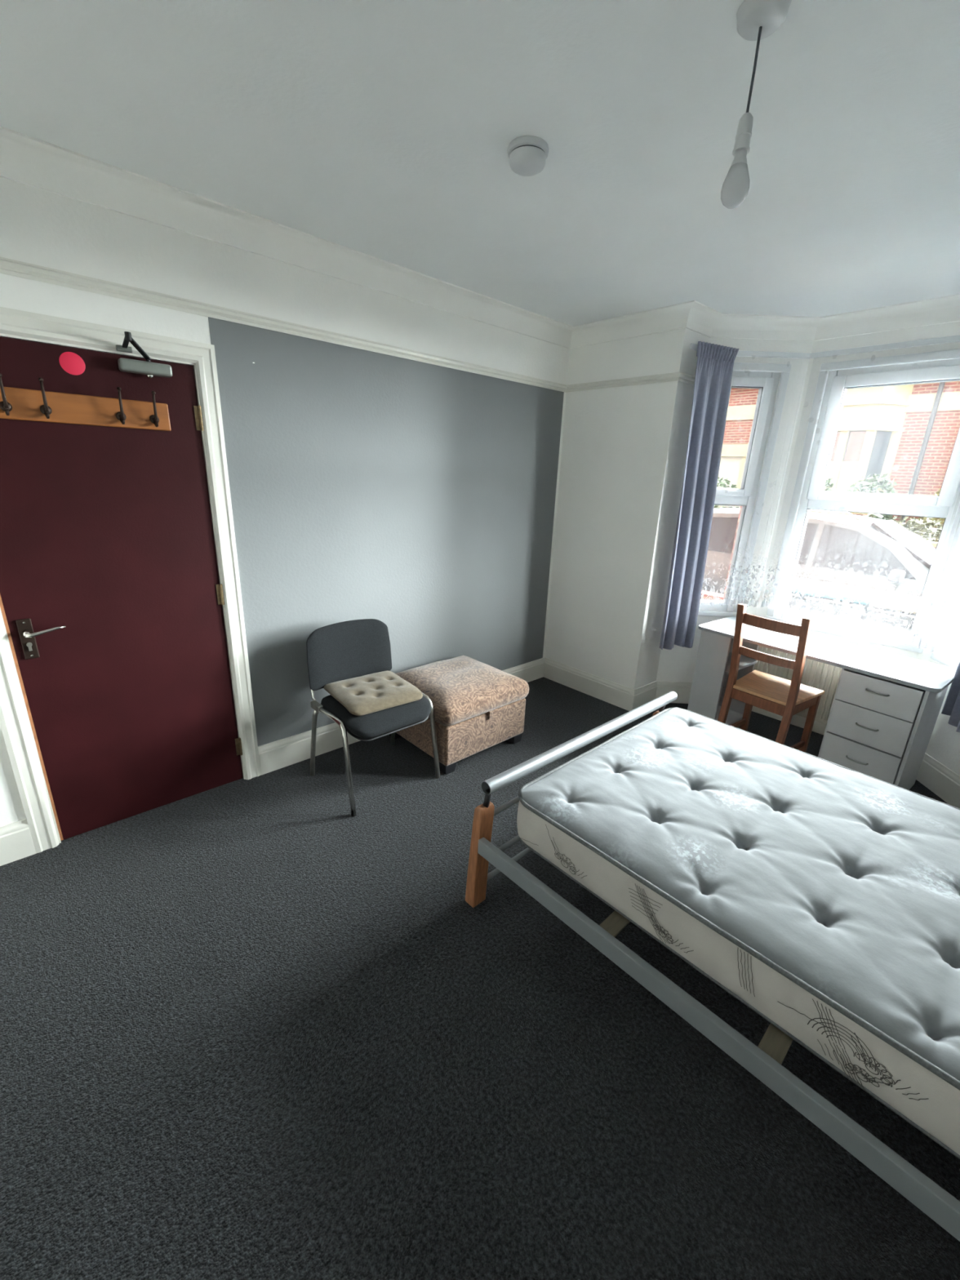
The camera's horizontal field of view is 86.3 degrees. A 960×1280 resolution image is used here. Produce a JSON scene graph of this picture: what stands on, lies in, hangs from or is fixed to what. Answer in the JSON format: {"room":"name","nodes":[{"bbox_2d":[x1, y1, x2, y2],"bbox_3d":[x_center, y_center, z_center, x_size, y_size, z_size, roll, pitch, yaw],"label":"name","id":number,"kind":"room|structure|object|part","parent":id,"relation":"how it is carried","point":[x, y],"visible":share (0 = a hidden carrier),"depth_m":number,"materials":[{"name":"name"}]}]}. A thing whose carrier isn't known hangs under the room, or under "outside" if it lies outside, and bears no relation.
{"room":"bedroom","nodes":[
{"label":"bedroom","id":0,"kind":"room"},
{"bbox_2d":[0,818,35,866],"bbox_3d":[-2.275,0.920,1.804,1.060,0.166,0.020,-14,24,-41],"label":"baseboard","id":1,"kind":"structure","parent":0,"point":[16,843],"depth_m":2.11,"materials":[{"name":"white wood"}]},
{"bbox_2d":[0,176,569,826],"bbox_3d":[-1.090,-0.521,2.587,4.750,2.611,0.203,-14,24,-41],"label":"wall","id":2,"kind":"structure","parent":0,"point":[418,499],"depth_m":2.71,"materials":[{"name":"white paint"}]},
{"bbox_2d":[0,336,243,840],"bbox_3d":[-1.505,-0.130,2.181,0.777,1.976,0.110,-14,24,-41],"label":"door","id":3,"kind":"structure","parent":2,"relation":"in","point":[112,599],"depth_m":2.15,"materials":[{"name":"red wood"}]},
{"bbox_3d":[-1.753,-0.004,1.985,0.044,0.160,0.010,-14,24,-41],"label":"handle plate","id":4,"kind":"part","parent":3,"relation":"part of","materials":[{"name":"grey metal"}]},
{"bbox_3d":[-1.693,-0.036,1.991,0.128,0.031,0.052,-14,24,-41],"label":"lever","id":5,"kind":"part","parent":3,"relation":"part of","materials":[{"name":"silver metal"}]},
{"bbox_2d":[58,351,85,375],"bbox_3d":[-1.494,-1.014,1.876,0.076,0.076,0.002,-14,24,-41],"label":"disc","id":6,"kind":"object","parent":3,"relation":"attached to","point":[72,363],"visible":1,"depth_m":1.88,"materials":[{"name":"red plastic"}]},
{"bbox_2d":[0,373,171,431],"bbox_3d":[-1.475,-0.873,1.891,0.585,0.141,0.076,-14,24,-41],"label":"coat rack","id":7,"kind":"object","parent":3,"relation":"attached to","point":[15,403],"visible":1,"depth_m":1.91,"materials":[{"name":"brown wood"}]},
{"bbox_2d":[115,331,172,378],"bbox_3d":[-1.282,-1.085,1.967,0.176,0.136,0.124,-14,24,-41],"label":"door closer","id":8,"kind":"object","parent":3,"relation":"attached to","point":[150,369],"depth_m":1.97,"materials":[{"name":"silver metal"}]},
{"bbox_3d":[-1.292,-1.105,1.936,0.092,0.080,0.104,-14,24,-41],"label":"folding arm","id":9,"kind":"part","parent":8,"relation":"part of","materials":[{"name":"black plastic"}]},
{"bbox_3d":[-1.300,-1.039,2.016,0.024,0.016,0.024,-14,24,-41],"label":"closing knob","id":10,"kind":"part","parent":8,"relation":"part of","materials":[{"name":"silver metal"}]},
{"bbox_2d":[0,306,261,853],"bbox_3d":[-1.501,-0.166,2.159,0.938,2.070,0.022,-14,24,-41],"label":"trim","id":11,"kind":"structure","parent":2,"relation":"attached to","point":[14,725],"depth_m":2.13,"materials":[{"name":"white wood"}]},
{"bbox_2d":[0,257,694,392],"bbox_3d":[-0.619,-1.300,1.989,4.550,0.048,0.876,-14,24,-41],"label":"trim","id":12,"kind":"structure","parent":2,"relation":"attached to","point":[7,266],"depth_m":2.28,"materials":[{"name":"white wood"}]},
{"bbox_2d":[257,657,692,775],"bbox_3d":[0.230,0.398,3.718,3.354,0.166,0.930,-4,19,-19],"label":"baseboard","id":13,"kind":"structure","parent":2,"relation":"attached to","point":[277,754],"depth_m":3.78,"materials":[{"name":"white wood"}]},
{"bbox_2d":[0,125,959,348],"bbox_3d":[0.493,-1.305,1.141,5.090,0.109,3.550,-14,24,-41],"label":"trim","id":14,"kind":"structure","parent":2,"relation":"attached to","point":[24,159],"depth_m":2.47,"materials":[{"name":"white paint"}]},
{"bbox_2d":[915,752,959,808],"bbox_3d":[0.402,0.999,1.889,5.090,0.166,3.550,-14,24,-41],"label":"baseboard","id":15,"kind":"structure","parent":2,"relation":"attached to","point":[944,782],"depth_m":2.83,"materials":[{"name":"white wood"}]},
{"bbox_2d":[0,676,959,1279],"bbox_3d":[0.389,1.136,1.927,5.670,0.120,4.150,-14,24,-41],"label":"floor","id":16,"kind":"structure","parent":0,"point":[258,1028],"depth_m":1.43,"materials":[{"name":"grey carpet"}]},
{"bbox_2d":[306,618,439,816],"bbox_3d":[-0.569,0.354,2.695,0.540,0.824,0.519,-14,24,-41],"label":"chair","id":17,"kind":"object","parent":16,"relation":"on","point":[349,649],"visible":0.75,"depth_m":2.66,"materials":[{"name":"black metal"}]},
{"bbox_3d":[-0.874,0.542,2.706,0.116,0.436,0.026,17,23,38],"label":"leg","id":18,"kind":"part","parent":17,"relation":"part of","materials":[{"name":"silver metal"}]},
{"bbox_3d":[-0.720,0.585,2.546,0.031,0.467,0.389,-13,23,-39],"label":"leg","id":19,"kind":"part","parent":17,"relation":"part of","materials":[{"name":"silver metal"}]},
{"bbox_3d":[-0.707,0.062,2.769,0.492,0.324,0.081,-14,24,-41],"label":"backrest","id":20,"kind":"part","parent":17,"relation":"part of","materials":[{"name":"grey fabric"}]},
{"bbox_2d":[323,670,422,715],"bbox_3d":[-0.559,0.265,2.677,0.406,0.049,0.391,-12,23,-37],"label":"seat cushion","id":21,"kind":"object","parent":17,"relation":"on","point":[374,692],"visible":1,"depth_m":2.62,"materials":[{"name":"beige fabric"}]},
{"bbox_3d":[-0.537,0.342,2.655,0.477,0.100,0.426,-14,24,-41],"label":"seat","id":22,"kind":"part","parent":17,"relation":"part of","materials":[{"name":"grey fabric"}]},
{"bbox_3d":[-0.502,0.451,3.033,0.026,0.436,0.116,-11,22,-35],"label":"leg","id":23,"kind":"part","parent":17,"relation":"part of","materials":[{"name":"silver metal"}]},
{"bbox_3d":[-0.351,0.494,2.871,0.031,0.467,0.389,-15,25,-42],"label":"leg","id":24,"kind":"part","parent":17,"relation":"part of","materials":[{"name":"silver metal"}]},
{"bbox_2d":[389,655,528,774],"bbox_3d":[-0.149,0.406,3.170,0.683,0.461,0.638,-14,24,-41],"label":"ottoman","id":25,"kind":"object","parent":16,"relation":"on","point":[478,706],"visible":0.84,"depth_m":2.95,"materials":[{"name":"beige fabric"}]},
{"bbox_3d":[-0.143,0.260,3.123,0.683,0.155,0.638,-14,24,-41],"label":"padded lid","id":26,"kind":"part","parent":25,"relation":"part of","materials":[{"name":"beige fabric"}]},
{"bbox_2d":[465,691,959,1241],"bbox_3d":[1.148,0.709,1.563,1.332,0.974,2.097,-14,24,-41],"label":"frame","id":27,"kind":"object","parent":16,"relation":"on","point":[764,1061],"visible":0.5,"depth_m":1.33,"materials":[{"name":"silver metal"}]},
{"bbox_3d":[-0.003,0.810,1.940,0.068,0.462,0.073,-14,24,-41],"label":"wooden post","id":28,"kind":"part","parent":27,"relation":"part of","materials":[{"name":"brown wood"}]},
{"bbox_3d":[0.508,0.405,2.223,1.308,0.049,0.049,-13,24,-40],"label":"foot rail","id":29,"kind":"part","parent":27,"relation":"part of","materials":[{"name":"silver metal"}]},
{"bbox_2d":[516,706,959,1159],"bbox_3d":[1.192,0.755,1.591,1.218,0.213,1.926,-14,24,-41],"label":"mattress","id":30,"kind":"object","parent":27,"relation":"on","point":[822,895],"visible":1,"depth_m":1.48,"materials":[{"name":"fabric"}]},
{"bbox_2d":[717,603,824,752],"bbox_3d":[1.759,0.256,3.075,0.474,0.948,0.415,-12,23,-36],"label":"chair","id":31,"kind":"object","parent":16,"relation":"on","point":[786,698],"visible":0.87,"depth_m":2.98,"materials":[{"name":"brown wood"}]},
{"bbox_3d":[1.509,0.240,3.093,0.104,0.948,0.037,-12,23,-36],"label":"post","id":32,"kind":"part","parent":31,"relation":"part of","materials":[{"name":"brown wood"}]},
{"bbox_3d":[1.795,0.427,3.411,0.036,0.418,0.036,-12,23,-36],"label":"leg","id":33,"kind":"part","parent":31,"relation":"part of","materials":[{"name":"brown wood"}]},
{"bbox_3d":[1.788,0.292,3.111,0.397,0.020,0.415,-12,23,-36],"label":"seat","id":34,"kind":"part","parent":31,"relation":"part of","materials":[{"name":"brown wood"}]},
{"bbox_3d":[1.719,0.331,2.838,0.104,0.948,0.037,-12,23,-36],"label":"post","id":35,"kind":"part","parent":31,"relation":"part of","materials":[{"name":"brown wood"}]},
{"bbox_3d":[2.018,0.524,3.140,0.036,0.418,0.036,-12,23,-36],"label":"leg","id":36,"kind":"part","parent":31,"relation":"part of","materials":[{"name":"brown wood"}]},
{"bbox_2d":[687,616,956,790],"bbox_3d":[1.961,0.370,3.123,0.510,0.708,1.244,-11,22,-36],"label":"desk","id":37,"kind":"object","parent":16,"relation":"on","point":[886,707],"visible":0.81,"depth_m":2.73,"materials":[{"name":"white laminate"}]},
{"bbox_3d":[1.661,0.248,3.495,0.428,0.688,0.195,-11,22,-36],"label":"panel","id":38,"kind":"part","parent":37,"relation":"part of","materials":[{"name":"grey laminate"}]},
{"bbox_2d":[715,705,742,724],"bbox_3d":[1.661,0.547,3.577,0.396,0.017,0.199,-11,22,-36],"label":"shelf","id":39,"kind":"object","parent":37,"relation":"attached to","point":[734,715],"depth_m":3.61,"materials":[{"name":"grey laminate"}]},
{"bbox_2d":[724,652,757,674],"bbox_3d":[1.676,0.153,3.449,0.396,0.017,0.199,-11,22,-36],"label":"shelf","id":40,"kind":"object","parent":37,"relation":"attached to","point":[744,661],"depth_m":3.45,"materials":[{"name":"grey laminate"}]},
{"bbox_3d":[2.005,0.644,2.727,0.026,0.013,0.105,-11,22,-36],"label":"drawer handle","id":41,"kind":"part","parent":37,"relation":"part of","materials":[{"name":"silver metal"}]},
{"bbox_3d":[2.170,0.637,2.859,0.396,0.240,0.340,-11,22,-36],"label":"drawer","id":42,"kind":"part","parent":37,"relation":"part of","materials":[{"name":"grey laminate"}]},
{"bbox_3d":[2.012,0.456,2.666,0.026,0.013,0.105,-11,22,-36],"label":"drawer handle","id":43,"kind":"part","parent":37,"relation":"part of","materials":[{"name":"silver metal"}]},
{"bbox_3d":[2.178,0.425,2.790,0.396,0.190,0.340,-11,22,-36],"label":"drawer","id":44,"kind":"part","parent":37,"relation":"part of","materials":[{"name":"grey laminate"}]},
{"bbox_3d":[2.019,0.271,2.605,0.026,0.013,0.105,-11,22,-36],"label":"drawer handle","id":45,"kind":"part","parent":37,"relation":"part of","materials":[{"name":"silver metal"}]},
{"bbox_3d":[2.185,0.251,2.733,0.396,0.166,0.340,-11,22,-36],"label":"drawer","id":46,"kind":"part","parent":37,"relation":"part of","materials":[{"name":"grey laminate"}]},
{"bbox_2d":[0,0,959,326],"bbox_3d":[0.490,-1.426,1.095,5.670,0.150,4.150,-14,24,-41],"label":"ceiling","id":47,"kind":"structure","parent":0,"point":[384,130],"depth_m":1.50,"materials":[{"name":"paint"}]},
{"bbox_2d":[507,135,548,176],"bbox_3d":[0.148,-1.491,1.588,0.128,0.056,0.128,-14,24,-41],"label":"smoke detector","id":48,"kind":"object","parent":47,"relation":"attached to","point":[527,155],"visible":1,"depth_m":1.55,"materials":[{"name":"grey plastic"}]},
{"bbox_3d":[0.149,-1.509,1.582,0.128,0.018,0.128,-14,24,-41],"label":"plate","id":49,"kind":"part","parent":48,"relation":"part of","materials":[{"name":"grey plastic"}]},
{"bbox_2d":[720,0,791,208],"bbox_3d":[0.595,-1.174,1.139,0.104,0.348,0.104,-14,24,-41],"label":"pendant lamp","id":50,"kind":"object","parent":47,"relation":"hanging from","point":[757,20],"visible":1,"depth_m":1.12,"materials":[{"name":"grey plastic"}]},
{"bbox_3d":[0.590,-1.045,1.181,0.060,0.076,0.060,-14,24,-41],"label":"bulb","id":51,"kind":"part","parent":50,"relation":"part of","materials":[{"name":"grey glass"}]},
{"bbox_2d":[544,328,709,689],"bbox_3d":[0.968,-0.850,3.851,0.450,2.611,1.058,-14,24,-41],"label":"wall","id":52,"kind":"structure","parent":0,"point":[624,455],"depth_m":3.54,"materials":[{"name":"white paint"}]},
{"bbox_2d":[689,334,959,359],"bbox_3d":[2.076,-1.562,2.601,0.662,0.031,1.783,-14,24,-41],"label":"track","id":53,"kind":"object","parent":52,"relation":"attached to","point":[950,339],"visible":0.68,"depth_m":2.98,"materials":[{"name":"white plastic"}]},
{"bbox_2d":[659,341,739,649],"bbox_3d":[1.368,-0.839,3.324,0.361,1.894,0.086,-6,20,-23],"label":"curtain","id":54,"kind":"object","parent":53,"relation":"hanging from","point":[715,362],"visible":1,"depth_m":3.29,"materials":[{"name":"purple fabric"}]},
{"bbox_2d":[941,662,959,732],"bbox_3d":[2.418,-0.454,2.239,0.107,1.877,0.362,10,20,23],"label":"curtain","id":55,"kind":"object","parent":53,"relation":"hanging from","point":[951,707],"visible":1,"depth_m":2.57,"materials":[{"name":"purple fabric"}]},
{"bbox_2d":[656,337,813,682],"bbox_3d":[1.695,-0.750,3.631,0.744,2.611,0.240,3,18,1],"label":"wall","id":56,"kind":"structure","parent":0,"point":[677,664],"depth_m":3.41,"materials":[{"name":"white paint"}]},
{"bbox_2d":[697,362,791,617],"bbox_3d":[1.678,-0.982,3.578,0.462,1.655,0.320,3,18,1],"label":"window","id":57,"kind":"structure","parent":56,"relation":"in","point":[765,377],"depth_m":3.40,"materials":[{"name":"white plastic"}]},
{"bbox_3d":[1.706,-0.994,3.432,0.110,0.022,0.026,3,18,1],"label":"handle","id":58,"kind":"part","parent":57,"relation":"part of","materials":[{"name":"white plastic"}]},
{"bbox_3d":[1.690,-1.327,3.369,0.312,0.724,0.063,3,18,1],"label":"sash","id":59,"kind":"part","parent":57,"relation":"part of","materials":[{"name":"white plastic"}]},
{"bbox_2d":[755,321,959,658],"bbox_3d":[2.405,-0.603,3.267,0.240,2.611,1.030,-14,24,-41],"label":"wall","id":60,"kind":"structure","parent":0,"point":[948,329],"depth_m":3.18,"materials":[{"name":"white paint"}]},
{"bbox_2d":[751,706,826,734],"bbox_3d":[2.265,0.535,3.544,0.020,0.166,0.930,-14,24,-41],"label":"baseboard","id":61,"kind":"structure","parent":60,"relation":"attached to","point":[798,721],"depth_m":3.58,"materials":[{"name":"wood"}]},
{"bbox_2d":[753,645,842,724],"bbox_3d":[2.255,0.337,3.445,0.090,0.604,0.905,-14,24,-41],"label":"radiator","id":62,"kind":"object","parent":60,"relation":"attached to","point":[815,674],"visible":0.1,"depth_m":3.41,"materials":[{"name":"beige metal"}]},
{"bbox_2d":[765,348,959,653],"bbox_3d":[2.459,-0.821,3.176,0.320,1.655,0.874,-14,24,-41],"label":"window","id":63,"kind":"structure","parent":60,"relation":"in","point":[834,379],"depth_m":3.10,"materials":[{"name":"white plastic"}]},
{"bbox_3d":[2.382,-0.843,3.050,0.026,0.022,0.110,-14,24,-41],"label":"handle","id":64,"kind":"part","parent":63,"relation":"part of","materials":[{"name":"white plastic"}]},
{"bbox_3d":[2.406,-1.177,2.995,0.063,0.724,0.724,-14,24,-41],"label":"sash","id":65,"kind":"part","parent":63,"relation":"part of","materials":[{"name":"white plastic"}]},
{"bbox_2d":[916,534,959,775],"bbox_3d":[2.731,-0.362,2.564,0.240,2.611,0.744,3,18,3],"label":"wall","id":66,"kind":"structure","parent":0,"point":[944,744],"depth_m":2.86,"materials":[{"name":"white paint"}]},
{"bbox_2d":[930,572,959,668],"bbox_3d":[2.758,-0.578,2.466,0.320,1.655,0.462,3,18,3],"label":"window","id":67,"kind":"structure","parent":66,"relation":"in","point":[953,652],"depth_m":2.84,"materials":[{"name":"white plastic"}]},
{"bbox_3d":[2.452,0.271,6.173,3.250,0.060,80.000,-14,24,-41],"label":"paving","id":68,"kind":"object","parent":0,"visible":0},
{"bbox_2d":[787,577,818,611],"bbox_3d":[3.458,-0.211,5.966,0.778,1.060,0.560,-14,24,-41],"label":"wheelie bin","id":69,"kind":"object","parent":68,"relation":"on","point":[801,586],"visible":0.18,"depth_m":5.54,"materials":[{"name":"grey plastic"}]},
{"bbox_3d":[3.494,-0.672,5.834,0.730,0.100,0.543,-14,24,-41],"label":"lid","id":70,"kind":"part","parent":69,"relation":"part of","materials":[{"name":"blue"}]},
{"bbox_2d":[803,582,879,623],"bbox_3d":[3.828,-0.064,5.557,0.778,1.060,0.560,-15,25,-42],"label":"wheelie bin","id":71,"kind":"object","parent":68,"relation":"on","point":[849,602],"visible":0.44,"depth_m":5.23,"materials":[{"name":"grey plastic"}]},
{"bbox_3d":[3.864,-0.525,5.425,0.730,0.100,0.543,-15,25,-42],"label":"lid","id":72,"kind":"part","parent":71,"relation":"part of","materials":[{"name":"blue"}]},
{"bbox_2d":[866,591,920,631],"bbox_3d":[4.196,0.087,5.136,0.778,1.060,0.560,-13,23,-39],"label":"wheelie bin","id":73,"kind":"object","parent":68,"relation":"on","point":[888,609],"visible":0.27,"depth_m":4.89,"materials":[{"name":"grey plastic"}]},
{"bbox_3d":[4.232,-0.373,5.003,0.730,0.100,0.543,-13,23,-39],"label":"lid","id":74,"kind":"part","parent":73,"relation":"part of","materials":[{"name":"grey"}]},
{"bbox_3d":[23.007,-4.629,24.353,59.000,0.300,80.000,-14,24,-41],"label":"ground","id":75,"kind":"structure","parent":0,"visible":0},
{"bbox_2d":[714,475,740,508],"bbox_3d":[6.218,-3.400,14.220,1.531,2.370,1.936,-14,24,-41],"label":"shrub","id":76,"kind":"object","parent":75,"relation":"on","point":[720,482],"visible":0.03,"depth_m":13.53,"materials":[{"name":"green plant"}]},
{"bbox_2d":[713,387,759,508],"bbox_3d":[9.160,-6.448,19.191,8.080,5.300,6.380,-14,24,-41],"label":"brick house","id":77,"kind":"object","parent":75,"relation":"on","point":[742,402],"visible":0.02,"depth_m":15.61,"materials":[{"name":"red brick"}]},
{"bbox_3d":[7.692,-4.487,16.375,0.080,2.600,1.000,-14,24,-41],"label":"door","id":78,"kind":"part","parent":77,"relation":"part of","materials":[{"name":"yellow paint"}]},
{"bbox_2d":[700,590,868,623],"bbox_3d":[3.521,-0.256,7.019,0.220,0.620,24.000,-14,24,-41],"label":"wall","id":79,"kind":"structure","parent":75,"relation":"on","point":[705,595],"depth_m":7.14,"materials":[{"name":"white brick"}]},
{"bbox_2d":[702,504,935,596],"bbox_3d":[5.147,-1.063,7.779,2.100,1.808,4.630,-14,24,-41],"label":"parked car","id":80,"kind":"object","parent":75,"relation":"on","point":[841,548],"visible":0.28,"depth_m":6.87,"materials":[{"name":"silver metal"}]},
{"bbox_3d":[4.671,-0.846,7.014,0.025,0.030,0.200,-14,24,-41],"label":"door handle","id":81,"kind":"part","parent":80,"relation":"part of","materials":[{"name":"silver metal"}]},
{"bbox_2d":[887,568,905,582],"bbox_3d":[5.174,-0.795,6.354,0.190,0.140,0.140,-14,24,-41],"label":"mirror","id":82,"kind":"object","parent":80,"relation":"attached to","point":[897,575],"depth_m":6.30,"materials":[{"name":"metal"}]},
{"bbox_2d":[823,473,839,491],"bbox_3d":[7.709,-2.990,12.641,1.375,2.674,1.912,-14,24,-41],"label":"shrub","id":83,"kind":"object","parent":75,"relation":"on","point":[830,482],"visible":0.02,"depth_m":11.85,"materials":[{"name":"green plant"}]},
{"bbox_2d":[836,490,872,516],"bbox_3d":[7.741,-2.092,10.854,0.680,2.060,0.680,-14,24,-41],"label":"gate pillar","id":84,"kind":"structure","parent":75,"relation":"on","point":[855,513],"depth_m":10.40,"materials":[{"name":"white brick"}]},
{"bbox_2d":[847,472,899,521],"bbox_3d":[8.921,-2.588,11.879,1.168,2.468,1.246,-14,24,-41],"label":"shrub","id":85,"kind":"object","parent":75,"relation":"on","point":[867,483],"visible":0.19,"depth_m":11.44,"materials":[{"name":"green plant"}]},
{"bbox_2d":[823,381,959,536],"bbox_3d":[13.474,-4.833,14.748,8.080,5.300,6.380,-14,24,-41],"label":"brick house","id":86,"kind":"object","parent":75,"relation":"on","point":[908,433],"visible":0.36,"depth_m":12.74,"materials":[{"name":"brick"}]},
{"bbox_2d":[896,516,942,542],"bbox_3d":[9.148,-1.792,10.818,1.209,1.634,1.200,4,18,6],"label":"shrub","id":87,"kind":"object","parent":75,"relation":"on","point":[926,522],"visible":0.18,"depth_m":10.49,"materials":[{"name":"green plant"}]},
{"bbox_2d":[910,488,945,542],"bbox_3d":[10.323,-2.239,11.260,1.218,2.294,1.590,-14,24,-41],"label":"shrub","id":88,"kind":"object","parent":75,"relation":"on","point":[937,492],"visible":0.02,"depth_m":11.25,"materials":[{"name":"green plant"}]},
{"bbox_2d":[926,541,937,548],"bbox_3d":[6.986,-2.068,11.886,0.300,1.320,21.000,-14,24,-41],"label":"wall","id":89,"kind":"structure","parent":75,"relation":"on","point":[934,544],"depth_m":9.81,"materials":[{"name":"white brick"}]}
]}

